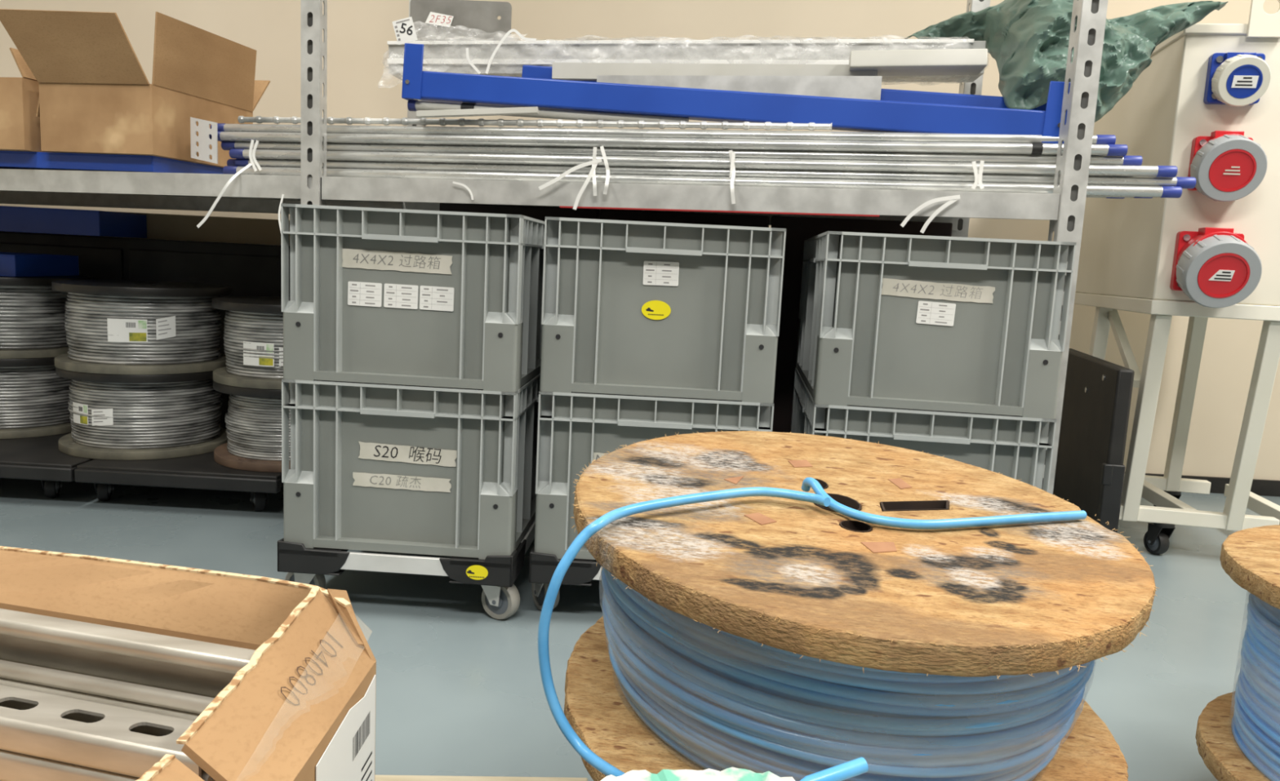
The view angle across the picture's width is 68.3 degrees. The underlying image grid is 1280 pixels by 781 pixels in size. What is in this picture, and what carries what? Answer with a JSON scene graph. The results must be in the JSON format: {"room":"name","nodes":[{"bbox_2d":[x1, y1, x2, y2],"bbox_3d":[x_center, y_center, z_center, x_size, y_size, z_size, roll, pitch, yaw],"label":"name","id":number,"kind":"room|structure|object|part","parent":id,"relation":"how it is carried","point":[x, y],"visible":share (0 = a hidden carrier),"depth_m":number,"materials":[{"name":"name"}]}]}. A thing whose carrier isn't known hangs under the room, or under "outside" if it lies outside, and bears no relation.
{"room":"electrical supplies storeroom","nodes":[
{"label":"electrical supplies storeroom","id":0,"kind":"room"},
{"bbox_2d":[0,478,1279,780],"bbox_3d":[-0.034,0.685,0.085,7.200,0.100,5.980,3,8,1],"label":"floor","id":1,"kind":"structure","parent":0,"point":[460,691],"depth_m":1.65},
{"bbox_2d":[0,432,94,497],"bbox_3d":[-1.616,0.171,2.478,0.614,0.106,0.572,3,8,1],"label":"dolly","id":2,"kind":"object","parent":1,"relation":"on","point":[37,458],"visible":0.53,"depth_m":2.23,"materials":[{"name":"black plastic"}]},
{"bbox_2d":[0,357,71,439],"bbox_3d":[-1.712,-0.006,2.578,0.390,0.206,0.390,5,8,15],"label":"reel","id":3,"kind":"object","parent":2,"relation":"on","point":[33,399],"visible":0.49,"depth_m":2.46,"materials":[{"name":"silver metal"}]},
{"bbox_2d":[0,275,93,359],"bbox_3d":[-1.702,-0.210,2.550,0.390,0.206,0.390,5,8,15],"label":"reel","id":4,"kind":"object","parent":3,"relation":"on","point":[32,313],"visible":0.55,"depth_m":2.44,"materials":[{"name":"grey metal"}]},
{"bbox_2d":[0,252,79,276],"bbox_3d":[-1.855,-0.348,2.526,0.550,0.055,0.260,3,8,1],"label":"shelf board","id":5,"kind":"object","parent":4,"relation":"on","point":[11,264],"visible":1,"depth_m":2.48,"materials":[{"name":"blue paint"}]},
{"bbox_2d":[0,231,289,428],"bbox_3d":[-1.501,-0.141,2.852,2.050,0.632,0.128,3,8,1],"label":"panel","id":6,"kind":"object","parent":1,"relation":"on","point":[250,269],"visible":0.16,"depth_m":2.75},
{"bbox_2d":[0,205,146,238],"bbox_3d":[-1.992,-0.506,2.741,1.000,0.070,0.240,3,8,1],"label":"beam","id":7,"kind":"structure","parent":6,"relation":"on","point":[12,219],"depth_m":2.62,"materials":[{"name":"blue metal"}]},
{"bbox_2d":[113,211,289,245],"bbox_3d":[-1.492,-0.499,2.856,1.930,0.076,0.014,3,8,1],"label":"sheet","id":8,"kind":"object","parent":6,"relation":"on","point":[159,226],"visible":0.15,"depth_m":2.84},
{"bbox_2d":[74,428,283,511],"bbox_3d":[-1.070,0.203,2.445,0.482,0.106,0.532,3,8,1],"label":"dolly","id":9,"kind":"object","parent":1,"relation":"on","point":[202,471],"visible":0.59,"depth_m":2.18,"materials":[{"name":"black plastic"}]},
{"bbox_2d":[55,367,227,460],"bbox_3d":[-1.270,0.036,2.433,0.400,0.206,0.400,-2,9,-29],"label":"reel","id":10,"kind":"object","parent":9,"relation":"on","point":[113,417],"visible":0.84,"depth_m":2.29,"materials":[{"name":"grey metal"}]},
{"bbox_2d":[80,415,87,424],"bbox_3d":[-1.344,0.071,2.277,0.026,0.018,0.001,6,9,24],"label":"print","id":11,"kind":"object","parent":10,"relation":"attached to","point":[83,419],"depth_m":2.28},
{"bbox_2d":[83,405,87,413],"bbox_3d":[-1.336,0.045,2.270,0.012,0.018,0.001,6,8,22],"label":"print","id":12,"kind":"object","parent":10,"relation":"on","point":[85,407],"depth_m":2.27},
{"bbox_2d":[93,411,106,422],"bbox_3d":[-1.295,0.063,2.261,0.036,0.029,0.001,4,8,8],"label":"print","id":13,"kind":"object","parent":10,"relation":"attached to","point":[98,416],"depth_m":2.26},
{"bbox_2d":[51,280,231,374],"bbox_3d":[-1.260,-0.168,2.405,0.404,0.206,0.404,3,8,4],"label":"reel","id":14,"kind":"object","parent":10,"relation":"on","point":[113,326],"visible":0.94,"depth_m":2.26,"materials":[{"name":"grey metal"}]},
{"bbox_2d":[128,333,146,341],"bbox_3d":[-1.195,-0.127,2.244,0.036,0.020,0.001,0,8,-22],"label":"print","id":15,"kind":"object","parent":14,"relation":"attached to","point":[132,336],"depth_m":2.24},
{"bbox_2d":[137,320,146,328],"bbox_3d":[-1.184,-0.157,2.244,0.017,0.019,0.001,-1,9,-25],"label":"print","id":16,"kind":"object","parent":14,"relation":"on","point":[141,324],"depth_m":2.24},
{"bbox_2d":[158,320,171,334],"bbox_3d":[-1.145,-0.152,2.270,0.028,0.036,0.001,-4,10,-40],"label":"print","id":17,"kind":"object","parent":14,"relation":"attached to","point":[164,326],"depth_m":2.27},
{"bbox_2d":[213,380,290,472],"bbox_3d":[-0.872,0.069,2.378,0.372,0.196,0.372,-2,9,-29],"label":"reel","id":18,"kind":"object","parent":9,"relation":"on","point":[253,417],"visible":0.42,"depth_m":2.23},
{"bbox_2d":[211,296,289,390],"bbox_3d":[-0.863,-0.125,2.351,0.372,0.196,0.372,-2,9,-29],"label":"reel","id":19,"kind":"object","parent":18,"relation":"on","point":[253,335],"visible":0.49,"depth_m":2.20,"materials":[{"name":"grey metal"}]},
{"bbox_2d":[258,356,273,365],"bbox_3d":[-0.871,-0.069,2.196,0.033,0.020,0.001,3,8,2],"label":"print","id":20,"kind":"object","parent":19,"relation":"attached to","point":[263,361],"depth_m":2.20},
{"bbox_2d":[266,344,273,352],"bbox_3d":[-0.860,-0.098,2.192,0.016,0.019,0.001,3,8,1],"label":"print","id":21,"kind":"object","parent":19,"relation":"on","point":[269,348],"depth_m":2.19},
{"bbox_2d":[277,518,535,619],"bbox_3d":[-0.410,0.294,1.932,0.429,0.130,0.617,3,8,3],"label":"dolly","id":22,"kind":"object","parent":1,"relation":"on","point":[496,575],"visible":0.48,"depth_m":1.63,"materials":[{"name":"black plastic"}]},
{"bbox_3d":[-0.423,0.300,1.629,0.240,0.030,0.008,3,8,3],"label":"rail","id":23,"kind":"part","parent":22,"relation":"part of","materials":[{"name":"metal"}]},
{"bbox_2d":[281,373,540,559],"bbox_3d":[-0.399,0.097,1.905,0.404,0.293,0.604,3,8,3],"label":"crate","id":24,"kind":"object","parent":22,"relation":"on","point":[414,469],"visible":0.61,"depth_m":1.63,"materials":[{"name":"grey plastic"}]},
{"bbox_2d":[280,203,545,392],"bbox_3d":[-0.385,-0.193,1.865,0.404,0.293,0.604,3,8,3],"label":"crate","id":25,"kind":"object","parent":24,"relation":"on","point":[378,295],"visible":0.86,"depth_m":1.58,"materials":[{"name":"grey plastic"}]},
{"bbox_2d":[349,284,379,304],"bbox_3d":[-0.464,-0.163,1.590,0.053,0.037,0.001,4,8,3],"label":"print","id":26,"kind":"object","parent":25,"relation":"attached to","point":[352,284],"depth_m":1.59},
{"bbox_2d":[385,285,416,306],"bbox_3d":[-0.403,-0.159,1.587,0.053,0.037,0.001,4,8,3],"label":"print","id":27,"kind":"object","parent":25,"relation":"attached to","point":[388,286],"depth_m":1.59},
{"bbox_2d":[421,287,452,307],"bbox_3d":[-0.342,-0.155,1.585,0.053,0.037,0.001,4,8,3],"label":"print","id":28,"kind":"object","parent":25,"relation":"attached to","point":[432,287],"depth_m":1.58},
{"bbox_2d":[466,570,484,577],"bbox_3d":[-0.282,0.315,1.616,0.030,0.012,0.001,3,8,3],"label":"print","id":29,"kind":"object","parent":22,"relation":"on","point":[469,571],"depth_m":1.62},
{"bbox_3d":[-0.209,0.270,1.918,0.008,0.030,0.400,3,8,3],"label":"rail","id":30,"kind":"part","parent":22,"relation":"part of","materials":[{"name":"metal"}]},
{"bbox_2d":[374,775,587,780],"bbox_3d":[-0.197,0.476,1.063,0.276,0.030,0.100,2,8,-4],"label":"plank","id":31,"kind":"object","parent":1,"relation":"on","point":[377,778],"visible":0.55,"depth_m":1.10,"materials":[{"name":"beige wood"}]},
{"bbox_2d":[0,0,1107,494],"bbox_3d":[-0.919,-0.767,2.406,3.677,2.050,0.917,4,8,10],"label":"shelving rack","id":32,"kind":"object","parent":1,"relation":"on","point":[1064,208],"visible":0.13,"depth_m":1.86,"materials":[{"name":"metal"}]},
{"bbox_2d":[0,151,223,173],"bbox_3d":[-1.493,-0.544,2.290,1.000,0.034,0.400,4,8,10],"label":"shelf board","id":33,"kind":"object","parent":32,"relation":"on","point":[8,159],"visible":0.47,"depth_m":2.05,"materials":[{"name":"blue paint"}]},
{"bbox_2d":[0,47,51,152],"bbox_3d":[-1.433,-0.672,2.222,0.320,0.242,0.390,4,8,10],"label":"cardboard box","id":34,"kind":"object","parent":33,"relation":"on","point":[20,125],"visible":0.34,"depth_m":2.02,"materials":[{"name":"brown cardboard"}]},
{"bbox_2d":[0,8,270,168],"bbox_3d":[-1.128,-0.673,2.171,0.331,0.288,0.502,4,8,10],"label":"cardboard box","id":35,"kind":"object","parent":33,"relation":"on","point":[96,95],"visible":0.81,"depth_m":1.99,"materials":[{"name":"brown cardboard"}]},
{"bbox_3d":[-1.680,-0.550,2.456,2.070,0.026,0.992,3,8,1],"label":"shelf panel","id":36,"kind":"part","parent":32,"relation":"part of","materials":[{"name":"metal"}]},
{"bbox_2d":[190,116,217,164],"bbox_3d":[-0.932,-0.535,2.016,0.070,0.097,0.002,5,8,18],"label":"plate","id":37,"kind":"object","parent":32,"relation":"on","point":[204,141],"visible":1,"depth_m":2.02,"materials":[{"name":"metal"}]},
{"bbox_2d":[226,159,235,165],"bbox_3d":[0.029,-0.439,1.899,1.893,0.041,0.021,4,8,10],"label":"conduit","id":38,"kind":"object","parent":32,"relation":"on","point":[230,162],"visible":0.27,"depth_m":2.06,"materials":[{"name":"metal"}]},
{"bbox_2d":[278,194,284,231],"bbox_3d":[-0.740,-0.352,1.951,0.018,0.109,0.004,3,8,1],"label":"strapping","id":39,"kind":"object","parent":32,"relation":"hanging from","point":[282,195],"visible":0.56,"depth_m":1.95,"materials":[{"name":"plastic"}]},
{"bbox_3d":[-0.664,-0.686,1.916,0.041,2.050,0.041,3,8,1],"label":"post","id":40,"kind":"part","parent":32,"relation":"part of","materials":[{"name":"metal"}]},
{"bbox_2d":[391,16,417,44],"bbox_3d":[-0.511,-0.783,2.050,0.056,0.060,0.002,3,8,1],"label":"paper tag","id":41,"kind":"object","parent":32,"relation":"attached to","point":[404,28],"visible":1,"depth_m":2.05,"materials":[{"name":"white paper"}]},
{"bbox_2d":[395,18,409,40],"bbox_3d":[-0.513,-0.784,2.049,0.035,0.038,0.001,-13,7,4],"label":"print","id":42,"kind":"object","parent":41,"relation":"attached to","point":[402,25],"depth_m":2.05},
{"bbox_3d":[-0.599,-0.768,2.529,0.041,2.050,0.041,3,8,1],"label":"post","id":43,"kind":"part","parent":32,"relation":"part of","materials":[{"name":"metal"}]},
{"bbox_2d":[409,0,511,40],"bbox_3d":[-0.446,-0.878,2.336,0.252,0.173,0.007,3,8,1],"label":"steel plate","id":44,"kind":"object","parent":32,"relation":"on","point":[431,19],"visible":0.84,"depth_m":2.33,"materials":[{"name":"grey metal"}]},
{"bbox_2d":[452,181,473,199],"bbox_3d":[-0.351,-0.397,1.871,0.045,0.035,0.002,4,8,10],"label":"strapping","id":45,"kind":"object","parent":32,"relation":"attached to","point":[453,182],"visible":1,"depth_m":1.87,"materials":[{"name":"plastic"}]},
{"bbox_2d":[208,131,1128,155],"bbox_3d":[-0.025,-0.492,1.869,1.842,0.041,0.021,4,8,10],"label":"conduit","id":46,"kind":"object","parent":32,"relation":"on","point":[468,140],"visible":0.82,"depth_m":1.84,"materials":[{"name":"metal"}]},
{"bbox_2d":[382,25,986,84],"bbox_3d":[0.080,-0.755,2.197,1.409,0.164,0.139,4,8,5],"label":"metal rails","id":47,"kind":"object","parent":32,"relation":"on","point":[446,56],"visible":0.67,"depth_m":2.15,"materials":[{"name":"metal"}]},
{"bbox_2d":[466,28,536,74],"bbox_3d":[-0.316,-0.768,2.137,0.159,0.102,0.001,3,8,1],"label":"strapping","id":48,"kind":"object","parent":47,"relation":"attached to","point":[516,31],"visible":0.99,"depth_m":2.14,"materials":[{"name":"white plastic"}]},
{"bbox_3d":[0.056,-0.436,2.110,1.527,0.019,0.603,4,8,10],"label":"shelf panel","id":49,"kind":"part","parent":32,"relation":"part of","materials":[{"name":"metal"}]},
{"bbox_2d":[222,165,1182,198],"bbox_3d":[0.039,-0.416,1.867,1.902,0.042,0.021,4,8,10],"label":"conduit","id":50,"kind":"object","parent":32,"relation":"on","point":[1174,192],"visible":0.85,"depth_m":1.83,"materials":[{"name":"metal"}]},
{"bbox_2d":[235,158,1195,188],"bbox_3d":[0.065,-0.434,1.871,1.906,0.042,0.021,4,8,10],"label":"conduit","id":51,"kind":"object","parent":50,"relation":"on","point":[1183,182],"visible":0.85,"depth_m":1.84,"materials":[{"name":"metal"}]},
{"bbox_2d":[229,148,1177,177],"bbox_3d":[0.042,-0.452,1.862,1.875,0.041,0.021,4,8,10],"label":"conduit","id":52,"kind":"object","parent":51,"relation":"on","point":[544,159],"visible":1,"depth_m":1.83,"materials":[{"name":"metal"}]},
{"bbox_2d":[196,139,262,227],"bbox_3d":[-0.857,-0.432,1.968,0.127,0.191,0.044,-1,9,-25],"label":"strapping","id":53,"kind":"object","parent":52,"relation":"attached to","point":[251,153],"visible":1,"depth_m":1.97,"materials":[{"name":"white plastic"}]},
{"bbox_2d":[538,146,609,209],"bbox_3d":[-0.127,-0.417,1.840,0.138,0.129,0.064,3,8,1],"label":"strapping","id":54,"kind":"object","parent":52,"relation":"attached to","point":[594,162],"visible":1,"depth_m":1.82,"materials":[{"name":"white plastic"}]},
{"bbox_2d":[221,141,1142,165],"bbox_3d":[0.004,-0.474,1.877,1.845,0.041,0.021,4,8,10],"label":"conduit","id":55,"kind":"object","parent":52,"relation":"on","point":[1131,160],"visible":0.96,"depth_m":1.85,"materials":[{"name":"metal"}]},
{"bbox_2d":[728,150,735,204],"bbox_3d":[0.175,-0.407,1.792,0.016,0.105,0.059,3,8,1],"label":"strapping","id":56,"kind":"object","parent":52,"relation":"attached to","point":[732,170],"visible":1,"depth_m":1.81,"materials":[{"name":"plastic"}]},
{"bbox_2d":[971,160,984,189],"bbox_3d":[0.622,-0.397,1.735,0.027,0.052,0.002,4,8,10],"label":"strapping","id":57,"kind":"object","parent":52,"relation":"attached to","point":[978,178],"visible":1,"depth_m":1.73,"materials":[{"name":"plastic"}]},
{"bbox_2d":[521,64,1046,111],"bbox_3d":[0.283,-0.635,2.032,1.132,0.121,0.045,5,8,13],"label":"beam","id":58,"kind":"structure","parent":32,"relation":"on","point":[528,71],"depth_m":1.94,"materials":[{"name":"blue metal"}]},
{"bbox_2d":[551,62,877,79],"bbox_3d":[0.154,-0.690,2.046,0.703,0.039,0.030,4,8,9],"label":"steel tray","id":59,"kind":"object","parent":58,"relation":"on","point":[561,70],"visible":0.56,"depth_m":2.04,"materials":[{"name":"grey metal"}]},
{"bbox_2d":[848,48,987,75],"bbox_3d":[0.576,-0.685,1.968,0.271,0.043,0.100,4,8,10],"label":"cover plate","id":60,"kind":"object","parent":59,"relation":"on","point":[923,62],"visible":0.91,"depth_m":1.93,"materials":[{"name":"grey plastic"}]},
{"bbox_2d":[596,75,882,100],"bbox_3d":[0.202,-0.628,1.982,0.591,0.061,0.060,4,8,11],"label":"metal rail","id":61,"kind":"object","parent":58,"relation":"on","point":[867,87],"visible":0.59,"depth_m":1.94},
{"bbox_2d":[904,0,1227,122],"bbox_3d":[0.819,-0.706,1.971,0.673,0.339,0.386,8,9,32],"label":"tarpaulin","id":62,"kind":"object","parent":58,"relation":"on","point":[1028,41],"visible":0.83,"depth_m":1.86,"materials":[{"name":"green plastic"}]},
{"bbox_2d":[900,194,959,233],"bbox_3d":[0.526,-0.321,1.710,0.103,0.072,0.003,3,8,3],"label":"strapping","id":63,"kind":"object","parent":32,"relation":"hanging from","point":[953,198],"visible":1,"depth_m":1.71,"materials":[{"name":"white plastic"}]},
{"bbox_3d":[0.781,-0.663,2.266,0.028,2.050,0.062,-4,10,-39],"label":"post","id":64,"kind":"part","parent":32,"relation":"part of","materials":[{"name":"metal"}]},
{"bbox_3d":[0.772,-0.579,1.652,0.028,2.050,0.062,-4,10,-39],"label":"post","id":65,"kind":"part","parent":32,"relation":"part of","materials":[{"name":"metal"}]},
{"bbox_2d":[1085,196,1124,198],"bbox_3d":[0.019,-0.423,1.914,1.799,0.040,0.021,4,8,10],"label":"conduit","id":66,"kind":"object","parent":32,"relation":"on","point":[1086,197],"visible":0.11,"depth_m":1.76,"materials":[{"name":"metal"}]},
{"bbox_2d":[1086,195,1152,198],"bbox_3d":[0.029,-0.420,1.890,1.853,0.041,0.021,4,8,10],"label":"conduit","id":67,"kind":"object","parent":32,"relation":"on","point":[1086,196],"visible":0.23,"depth_m":1.73,"materials":[{"name":"metal"}]},
{"bbox_2d":[528,546,602,610],"bbox_3d":[0.014,0.314,1.946,0.417,0.130,0.616,3,8,1],"label":"dolly","id":68,"kind":"object","parent":1,"relation":"on","point":[542,566],"visible":0.15,"depth_m":1.64,"materials":[{"name":"black plastic"}]},
{"bbox_3d":[0.013,0.320,1.642,0.240,0.030,0.008,3,8,1],"label":"rail","id":69,"kind":"part","parent":68,"relation":"part of","materials":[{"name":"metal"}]},
{"bbox_2d":[533,391,773,559],"bbox_3d":[0.027,0.116,1.919,0.404,0.293,0.604,3,8,1],"label":"crate","id":70,"kind":"object","parent":68,"relation":"on","point":[575,429],"visible":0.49,"depth_m":1.63,"materials":[{"name":"grey plastic"}]},
{"bbox_2d":[539,216,786,403],"bbox_3d":[0.041,-0.174,1.879,0.404,0.293,0.604,3,8,1],"label":"crate","id":71,"kind":"object","parent":70,"relation":"on","point":[629,308],"visible":1,"depth_m":1.60,"materials":[{"name":"grey plastic"}]},
{"bbox_2d":[645,307,663,315],"bbox_3d":[0.025,-0.134,1.602,0.030,0.012,0.001,3,8,1],"label":"print","id":72,"kind":"object","parent":71,"relation":"on","point":[648,308],"depth_m":1.60},
{"bbox_2d":[645,263,676,283],"bbox_3d":[0.035,-0.198,1.593,0.055,0.037,0.001,2,8,0],"label":"print","id":73,"kind":"object","parent":71,"relation":"on","point":[648,264],"depth_m":1.59},
{"bbox_2d":[439,203,952,432],"bbox_3d":[0.091,-0.067,2.407,1.287,0.764,0.030,4,8,11],"label":"board","id":74,"kind":"object","parent":1,"relation":"on","point":[798,229],"visible":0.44,"depth_m":2.33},
{"bbox_2d":[600,767,795,780],"bbox_3d":[0.034,0.411,0.486,0.239,0.338,0.239,3,8,1],"label":"plastic bag","id":75,"kind":"object","parent":1,"relation":"on","point":[732,774],"visible":1,"depth_m":0.57,"materials":[{"name":"white plastic"}]},
{"bbox_2d":[800,757,868,780],"bbox_3d":[0.097,0.229,0.534,0.071,0.033,0.010,0,8,-20],"label":"cable","id":76,"kind":"object","parent":75,"relation":"on","point":[858,766],"visible":1,"depth_m":0.54,"materials":[{"name":"blue plastic"}]},
{"bbox_2d":[1053,348,1134,533],"bbox_3d":[1.087,0.148,2.321,0.044,0.461,0.586,5,8,12],"label":"panel","id":77,"kind":"object","parent":1,"relation":"on","point":[1090,468],"visible":0.64,"depth_m":2.16,"materials":[{"name":"black plastic"}]},
{"bbox_2d":[1074,0,1279,554],"bbox_3d":[1.408,-0.249,2.294,0.472,1.285,0.794,4,8,10],"label":"cabinet","id":78,"kind":"object","parent":1,"relation":"on","point":[1206,105],"visible":0.88,"depth_m":2.06,"materials":[{"name":"beige metal"}]},
{"bbox_3d":[1.234,0.016,2.583,0.034,0.499,0.103,4,8,10],"label":"leg","id":79,"kind":"part","parent":78,"relation":"part of","materials":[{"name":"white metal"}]},
{"bbox_3d":[1.167,0.068,2.182,0.038,0.502,0.137,5,8,18],"label":"leg","id":80,"kind":"part","parent":78,"relation":"part of","materials":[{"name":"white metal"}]},
{"bbox_3d":[1.417,-0.208,2.358,0.464,0.032,0.664,4,8,10],"label":"frame rail","id":81,"kind":"part","parent":78,"relation":"part of","materials":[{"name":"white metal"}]},
{"bbox_3d":[1.468,0.033,2.541,0.038,0.500,0.108,5,8,18],"label":"leg","id":82,"kind":"part","parent":78,"relation":"part of","materials":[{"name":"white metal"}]},
{"bbox_2d":[1169,226,1262,307],"bbox_3d":[1.213,-0.259,1.992,0.154,0.168,0.138,3,8,1],"label":"socket","id":83,"kind":"object","parent":78,"relation":"attached to","point":[1211,267],"depth_m":1.96,"materials":[{"name":"red plastic"}]},
{"bbox_2d":[1187,130,1267,201],"bbox_3d":[1.227,-0.470,1.976,0.138,0.147,0.109,3,8,1],"label":"socket","id":84,"kind":"object","parent":78,"relation":"attached to","point":[1226,166],"depth_m":1.95,"materials":[{"name":"red plastic"}]},
{"bbox_2d":[1203,52,1271,106],"bbox_3d":[1.247,-0.648,1.960,0.110,0.113,0.088,3,8,1],"label":"socket","id":85,"kind":"object","parent":78,"relation":"attached to","point":[1229,78],"depth_m":1.94,"materials":[{"name":"blue plastic"}]},
{"bbox_3d":[1.391,0.085,2.141,0.037,0.501,0.135,5,8,16],"label":"leg","id":86,"kind":"part","parent":78,"relation":"part of","materials":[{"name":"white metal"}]},
{"bbox_3d":[0.176,0.424,0.917,0.340,0.209,0.340,3,8,1],"label":"spool","id":87,"kind":"object","parent":1,"relation":"on","visible":0},
{"bbox_2d":[564,430,1158,780],"bbox_3d":[0.184,0.204,0.869,0.502,0.250,0.503,2,8,-4],"label":"spool","id":88,"kind":"object","parent":87,"relation":"on","point":[797,640],"visible":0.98,"depth_m":0.72,"materials":[{"name":"brown wood"}]},
{"bbox_2d":[537,477,1086,777],"bbox_3d":[0.159,0.183,0.814,0.500,0.189,0.149,-2,9,-32],"label":"loose cable","id":89,"kind":"object","parent":88,"relation":"on","point":[820,497],"visible":0.98,"depth_m":0.79,"materials":[{"name":"blue plastic"}]},
{"bbox_3d":[0.904,0.502,1.019,0.320,0.099,0.320,3,8,1],"label":"spool","id":90,"kind":"object","parent":1,"relation":"on","visible":0},
{"bbox_2d":[1195,524,1279,780],"bbox_3d":[0.892,0.329,0.996,0.502,0.245,0.499,-2,9,-29],"label":"spool","id":91,"kind":"object","parent":90,"relation":"on","point":[1237,736],"visible":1,"depth_m":1.05},
{"bbox_3d":[-0.619,0.409,0.580,0.820,0.254,0.480,3,8,1],"label":"cardboard box","id":92,"kind":"object","parent":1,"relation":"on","visible":0},
{"bbox_2d":[0,546,376,780],"bbox_3d":[-0.565,0.203,0.605,0.882,0.148,0.425,5,8,13],"label":"cardboard box","id":93,"kind":"object","parent":92,"relation":"on","point":[302,708],"visible":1,"depth_m":0.64,"materials":[{"name":"brown cardboard"}]},
{"bbox_2d":[352,713,372,780],"bbox_3d":[-0.185,0.250,0.610,0.001,0.057,0.077,3,8,0],"label":"print","id":94,"kind":"object","parent":93,"relation":"attached to","point":[362,722],"depth_m":0.63,"materials":[{"name":"black"}]},
{"bbox_3d":[-0.546,0.259,0.641,0.595,0.021,0.165,3,8,1],"label":"channel","id":95,"kind":"object","parent":93,"relation":"in","visible":0},
{"bbox_3d":[-0.545,0.238,0.638,0.595,0.021,0.165,3,8,1],"label":"channel","id":96,"kind":"object","parent":95,"relation":"on","visible":0},
{"bbox_2d":[0,749,214,780],"bbox_3d":[-0.544,0.217,0.635,0.600,0.021,0.041,5,8,13],"label":"channel","id":97,"kind":"object","parent":96,"relation":"on","point":[14,766],"visible":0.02,"depth_m":0.57,"materials":[{"name":"metal"}]},
{"bbox_2d":[0,684,211,780],"bbox_3d":[-0.550,0.195,0.633,0.620,0.021,0.041,5,8,13],"label":"channel","id":98,"kind":"object","parent":97,"relation":"on","point":[130,742],"visible":0.88,"depth_m":0.57,"materials":[{"name":"metal"}]},
{"bbox_3d":[-0.530,0.254,0.680,0.595,0.021,0.165,3,8,1],"label":"channel","id":99,"kind":"object","parent":93,"relation":"in","visible":0},
{"bbox_3d":[-0.529,0.233,0.677,0.595,0.021,0.165,3,8,1],"label":"channel","id":100,"kind":"object","parent":99,"relation":"on","visible":0},
{"bbox_3d":[-0.528,0.212,0.674,0.595,0.021,0.165,3,8,1],"label":"channel","id":101,"kind":"object","parent":100,"relation":"on","visible":0},
{"bbox_2d":[0,677,199,720],"bbox_3d":[-0.527,0.191,0.671,0.600,0.021,0.041,5,8,13],"label":"channel","id":102,"kind":"object","parent":101,"relation":"on","point":[67,693],"visible":0.02,"depth_m":0.61,"materials":[{"name":"metal"}]},
{"bbox_2d":[0,608,255,714],"bbox_3d":[-0.535,0.161,0.659,0.620,0.041,0.021,5,8,13],"label":"channel","id":103,"kind":"object","parent":102,"relation":"on","point":[167,672],"visible":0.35,"depth_m":0.61,"materials":[{"name":"metal"}]},
{"bbox_3d":[0.510,0.339,1.940,0.417,0.130,0.616,4,8,6],"label":"crate dolly","id":104,"kind":"object","parent":1,"relation":"on","visible":0},
{"bbox_2d":[790,367,1056,493],"bbox_3d":[0.523,0.142,1.912,0.404,0.293,0.604,4,8,6],"label":"crate","id":105,"kind":"object","parent":104,"relation":"on","point":[1013,446],"visible":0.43,"depth_m":1.62,"materials":[{"name":"grey plastic"}]},
{"bbox_2d":[795,231,1076,419],"bbox_3d":[0.537,-0.148,1.872,0.404,0.293,0.604,4,8,6],"label":"crate","id":106,"kind":"object","parent":105,"relation":"on","point":[942,323],"visible":1,"depth_m":1.59,"materials":[{"name":"grey plastic"}]},
{"bbox_2d":[919,303,951,323],"bbox_3d":[0.500,-0.130,1.594,0.057,0.035,0.001,5,8,5],"label":"print","id":107,"kind":"object","parent":106,"relation":"attached to","point":[928,313],"depth_m":1.59},
{"bbox_2d":[0,0,1279,480],"bbox_3d":[0.132,-1.161,2.897,7.200,2.800,0.100,3,8,1],"label":"wall","id":108,"kind":"structure","parent":0,"point":[359,31],"depth_m":2.90,"materials":[{"name":"paint"}]},
{"bbox_2d":[1145,473,1279,497],"bbox_3d":[0.063,0.206,3.029,7.200,0.050,0.012,3,8,1],"label":"baseboard","id":109,"kind":"structure","parent":108,"relation":"attached to","point":[1259,487],"depth_m":2.98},
{"bbox_3d":[-0.030,-0.495,1.892,1.777,0.040,0.295,3,8,1],"label":"conduit","id":110,"kind":"object","parent":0,"visible":0},
{"bbox_2d":[210,123,1115,144],"bbox_3d":[-0.030,-0.512,1.879,1.821,0.040,0.021,4,8,10],"label":"conduit","id":111,"kind":"object","parent":110,"relation":"on","point":[415,130],"visible":0.67,"depth_m":1.85,"materials":[{"name":"metal"}]},
{"bbox_2d":[237,115,831,130],"bbox_3d":[-0.246,-0.544,1.915,1.249,0.030,0.016,4,8,10],"label":"conduit","id":112,"kind":"object","parent":111,"relation":"on","point":[789,126],"visible":0.96,"depth_m":1.90,"materials":[{"name":"silver metal"}]},
{"bbox_2d":[416,106,538,118],"bbox_3d":[-0.330,-0.565,1.913,0.254,0.027,0.020,4,8,6],"label":"trunking offcut","id":113,"kind":"object","parent":112,"relation":"on","point":[519,110],"visible":1,"depth_m":1.91,"materials":[{"name":"grey plastic"}]},
{"bbox_2d":[401,43,1070,143],"bbox_3d":[0.152,-0.586,1.856,1.306,0.170,0.055,4,8,10],"label":"beam","id":114,"kind":"structure","parent":111,"relation":"on","point":[851,114],"depth_m":1.83,"materials":[{"name":"blue metal"}]},
{"bbox_3d":[-0.464,-0.661,1.967,0.047,0.112,0.053,4,8,10],"label":"plate","id":115,"kind":"part","parent":114,"relation":"part of","materials":[{"name":"blue paint"}]},
{"bbox_2d":[407,99,688,121],"bbox_3d":[-0.194,-0.567,1.922,0.591,0.043,0.026,4,8,10],"label":"conduit","id":116,"kind":"object","parent":114,"relation":"attached to","point":[412,104],"visible":0.74,"depth_m":1.91,"materials":[{"name":"metal"}]},
{"bbox_3d":[0.767,-0.511,1.746,0.047,0.112,0.053,4,8,10],"label":"plate","id":117,"kind":"part","parent":114,"relation":"part of","materials":[{"name":"blue paint"}]}
]}

